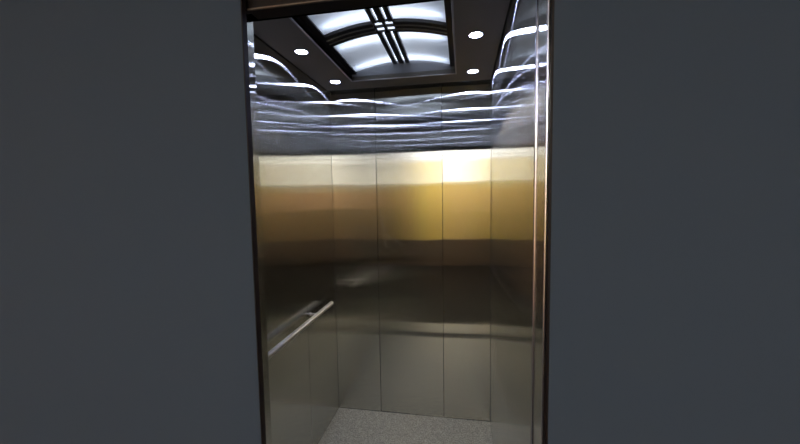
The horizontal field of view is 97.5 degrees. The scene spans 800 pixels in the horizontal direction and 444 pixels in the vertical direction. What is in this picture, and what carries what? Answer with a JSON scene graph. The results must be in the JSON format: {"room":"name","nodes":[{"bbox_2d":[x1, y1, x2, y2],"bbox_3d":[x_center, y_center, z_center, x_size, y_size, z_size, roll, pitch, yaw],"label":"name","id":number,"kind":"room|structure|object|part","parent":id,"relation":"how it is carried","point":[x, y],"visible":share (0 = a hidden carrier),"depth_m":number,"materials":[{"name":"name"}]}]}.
{"room":"elevator lobby","nodes":[
{"label":"elevator lobby","id":0,"kind":"room"},
{"bbox_2d":[254,34,338,443],"bbox_3d":[-0.628,0.223,1.879,0.035,2.500,1.440,0,4,10],"label":"wall","id":1,"kind":"structure","parent":0,"point":[293,110],"depth_m":2.00,"materials":[{"name":"silver metal"}]},
{"bbox_3d":[-0.621,0.221,1.878,0.020,2.496,0.477,0,4,10],"label":"panel","id":2,"kind":"part","parent":1,"relation":"part of","materials":[{"name":"silver metal"}]},
{"bbox_2d":[268,301,333,359],"bbox_3d":[-0.570,0.587,1.897,0.072,0.028,0.980,0,4,10],"label":"handrail","id":3,"kind":"object","parent":1,"relation":"attached to","point":[315,316],"visible":0.64,"depth_m":1.87,"materials":[{"name":"metal"}]},
{"bbox_3d":[-0.537,0.185,2.349,0.020,2.496,0.477,0,4,10],"label":"panel","id":4,"kind":"part","parent":1,"relation":"part of","materials":[{"name":"silver metal"}]},
{"bbox_2d":[246,0,440,443],"bbox_3d":[-0.191,0.278,1.041,1.121,2.500,0.062,0,4,10],"label":"door frame","id":5,"kind":"structure","parent":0,"point":[250,18],"depth_m":1.07,"materials":[{"name":"silver metal"}]},
{"bbox_3d":[-0.586,0.278,1.118,0.316,2.500,0.048,0,4,10],"label":"return panel","id":6,"kind":"part","parent":5,"relation":"part of","materials":[{"name":"silver metal"}]},
{"bbox_3d":[-0.051,-0.784,0.943,0.804,0.372,0.045,0,4,10],"label":"header panel","id":7,"kind":"part","parent":5,"relation":"part of","materials":[{"name":"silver metal"}]},
{"bbox_2d":[253,0,509,90],"bbox_3d":[-0.079,-0.962,1.691,1.121,0.186,1.440,0,4,10],"label":"ceiling","id":8,"kind":"structure","parent":0,"point":[488,17],"depth_m":1.77,"materials":[{"name":"grey paint"}]},
{"bbox_2d":[294,49,308,54],"bbox_3d":[-0.503,-0.871,1.789,0.074,0.009,0.074,0,4,10],"label":"recessed light","id":9,"kind":"object","parent":8,"relation":"in","point":[297,51],"visible":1,"depth_m":1.78,"materials":[{"name":"grey metal"}]},
{"bbox_2d":[329,80,340,83],"bbox_3d":[-0.418,-0.907,2.265,0.074,0.009,0.074,0,4,10],"label":"recessed light","id":10,"kind":"object","parent":8,"relation":"in","point":[331,81],"visible":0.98,"depth_m":2.26,"materials":[{"name":"grey metal"}]},
{"bbox_2d":[289,0,456,81],"bbox_3d":[-0.070,-0.947,1.724,0.688,0.158,0.999,0,4,10],"label":"ceiling light","id":11,"kind":"object","parent":8,"relation":"attached to","point":[417,37],"visible":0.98,"depth_m":1.81,"materials":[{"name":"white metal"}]},
{"bbox_3d":[-0.387,-0.904,1.783,0.044,0.058,0.999,0,4,10],"label":"frame","id":12,"kind":"part","parent":11,"relation":"part of","materials":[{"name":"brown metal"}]},
{"bbox_2d":[308,9,369,34],"bbox_3d":[-0.290,-0.927,1.498,0.249,0.043,0.426,0,4,10],"label":"diffuser","id":13,"kind":"object","parent":11,"relation":"attached to","point":[337,23],"depth_m":1.64,"materials":[{"name":"white plastic"}]},
{"bbox_2d":[334,34,391,71],"bbox_3d":[-0.198,-0.966,2.014,0.249,0.043,0.423,0,4,10],"label":"diffuser","id":14,"kind":"object","parent":11,"relation":"attached to","point":[366,52],"depth_m":2.01,"materials":[{"name":"white plastic"}]},
{"bbox_2d":[373,19,396,32],"bbox_3d":[-0.074,-0.966,1.725,0.104,0.010,0.109,0,4,10],"label":"grille","id":15,"kind":"object","parent":11,"relation":"attached to","point":[386,26],"depth_m":1.72,"materials":[{"name":"brown metal"}]},
{"bbox_2d":[371,7,403,59],"bbox_3d":[-0.074,-0.973,1.723,0.104,0.002,0.950,0,4,10],"label":"diffuser","id":16,"kind":"object","parent":11,"relation":"attached to","point":[390,39],"depth_m":1.79,"materials":[{"name":"white plastic"}]},
{"bbox_2d":[388,0,445,21],"bbox_3d":[0.052,-0.928,1.437,0.254,0.043,0.426,0,4,10],"label":"diffuser","id":17,"kind":"object","parent":11,"relation":"attached to","point":[434,11],"depth_m":1.58,"materials":[{"name":"white plastic"}]},
{"bbox_2d":[399,32,449,63],"bbox_3d":[0.144,-0.968,1.953,0.254,0.043,0.423,0,4,10],"label":"diffuser","id":18,"kind":"object","parent":11,"relation":"attached to","point":[415,47],"depth_m":1.95,"materials":[{"name":"white plastic"}]},
{"bbox_3d":[0.246,-0.906,1.671,0.047,0.058,0.999,0,4,10],"label":"frame","id":19,"kind":"part","parent":11,"relation":"part of","materials":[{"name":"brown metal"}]},
{"bbox_2d":[467,69,478,73],"bbox_3d":[0.439,-0.910,2.112,0.074,0.009,0.074,0,4,10],"label":"recessed light","id":20,"kind":"object","parent":8,"relation":"in","point":[471,71],"visible":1,"depth_m":2.11,"materials":[{"name":"grey metal"}]},
{"bbox_2d":[468,31,483,38],"bbox_3d":[0.353,-0.873,1.631,0.074,0.009,0.074,0,4,10],"label":"recessed light","id":21,"kind":"object","parent":8,"relation":"in","point":[476,34],"visible":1,"depth_m":1.62,"materials":[{"name":"grey metal"}]},
{"bbox_2d":[0,0,799,443],"bbox_3d":[-0.117,0.158,0.946,6.500,2.750,0.075,0,4,10],"label":"wall","id":22,"kind":"structure","parent":0,"point":[130,298],"depth_m":0.92,"materials":[{"name":"grey paint"}]},
{"bbox_2d":[318,408,492,443],"bbox_3d":[-0.039,1.483,1.871,1.121,0.030,1.440,0,4,10],"label":"floor","id":23,"kind":"structure","parent":0,"point":[347,426],"depth_m":2.41,"materials":[{"name":"grey stone"}]},
{"bbox_2d":[330,79,490,420],"bbox_3d":[0.069,0.166,2.499,1.121,2.500,0.040,0,4,10],"label":"wall","id":24,"kind":"structure","parent":0,"point":[411,164],"depth_m":2.48,"materials":[{"name":"silver metal"}]},
{"bbox_3d":[-0.321,0.166,2.564,0.327,2.496,0.020,0,4,10],"label":"wall panel","id":25,"kind":"part","parent":24,"relation":"part of","materials":[{"name":"silver metal"}]},
{"bbox_3d":[0.071,0.165,2.494,0.463,2.496,0.020,0,4,11],"label":"wall panel","id":26,"kind":"part","parent":24,"relation":"part of","materials":[{"name":"silver metal"}]},
{"bbox_3d":[0.460,0.164,2.425,0.322,2.496,0.020,0,4,9],"label":"wall panel","id":27,"kind":"part","parent":24,"relation":"part of","materials":[{"name":"silver metal"}]},
{"bbox_2d":[490,0,535,443],"bbox_3d":[0.509,0.220,1.677,0.035,2.500,1.440,0,4,10],"label":"wall","id":28,"kind":"structure","parent":0,"point":[513,75],"depth_m":1.31,"materials":[{"name":"silver metal"}]},
{"bbox_3d":[0.586,0.182,2.149,0.020,2.496,0.477,0,4,10],"label":"panel","id":29,"kind":"part","parent":28,"relation":"part of","materials":[{"name":"silver metal"}]},
{"bbox_3d":[0.502,0.218,1.678,0.020,2.496,0.477,0,4,10],"label":"panel","id":30,"kind":"part","parent":28,"relation":"part of","materials":[{"name":"silver metal"}]},
{"bbox_3d":[0.418,0.254,1.206,0.020,2.496,0.477,0,4,10],"label":"panel","id":31,"kind":"part","parent":28,"relation":"part of","materials":[{"name":"silver metal"}]},
{"bbox_2d":[531,0,549,443],"bbox_3d":[0.369,0.229,0.902,0.030,2.600,0.130,0,4,10],"label":"elevator door","id":32,"kind":"structure","parent":28,"relation":"attached to","point":[542,61],"depth_m":0.89,"materials":[{"name":"silver metal"}]}
]}

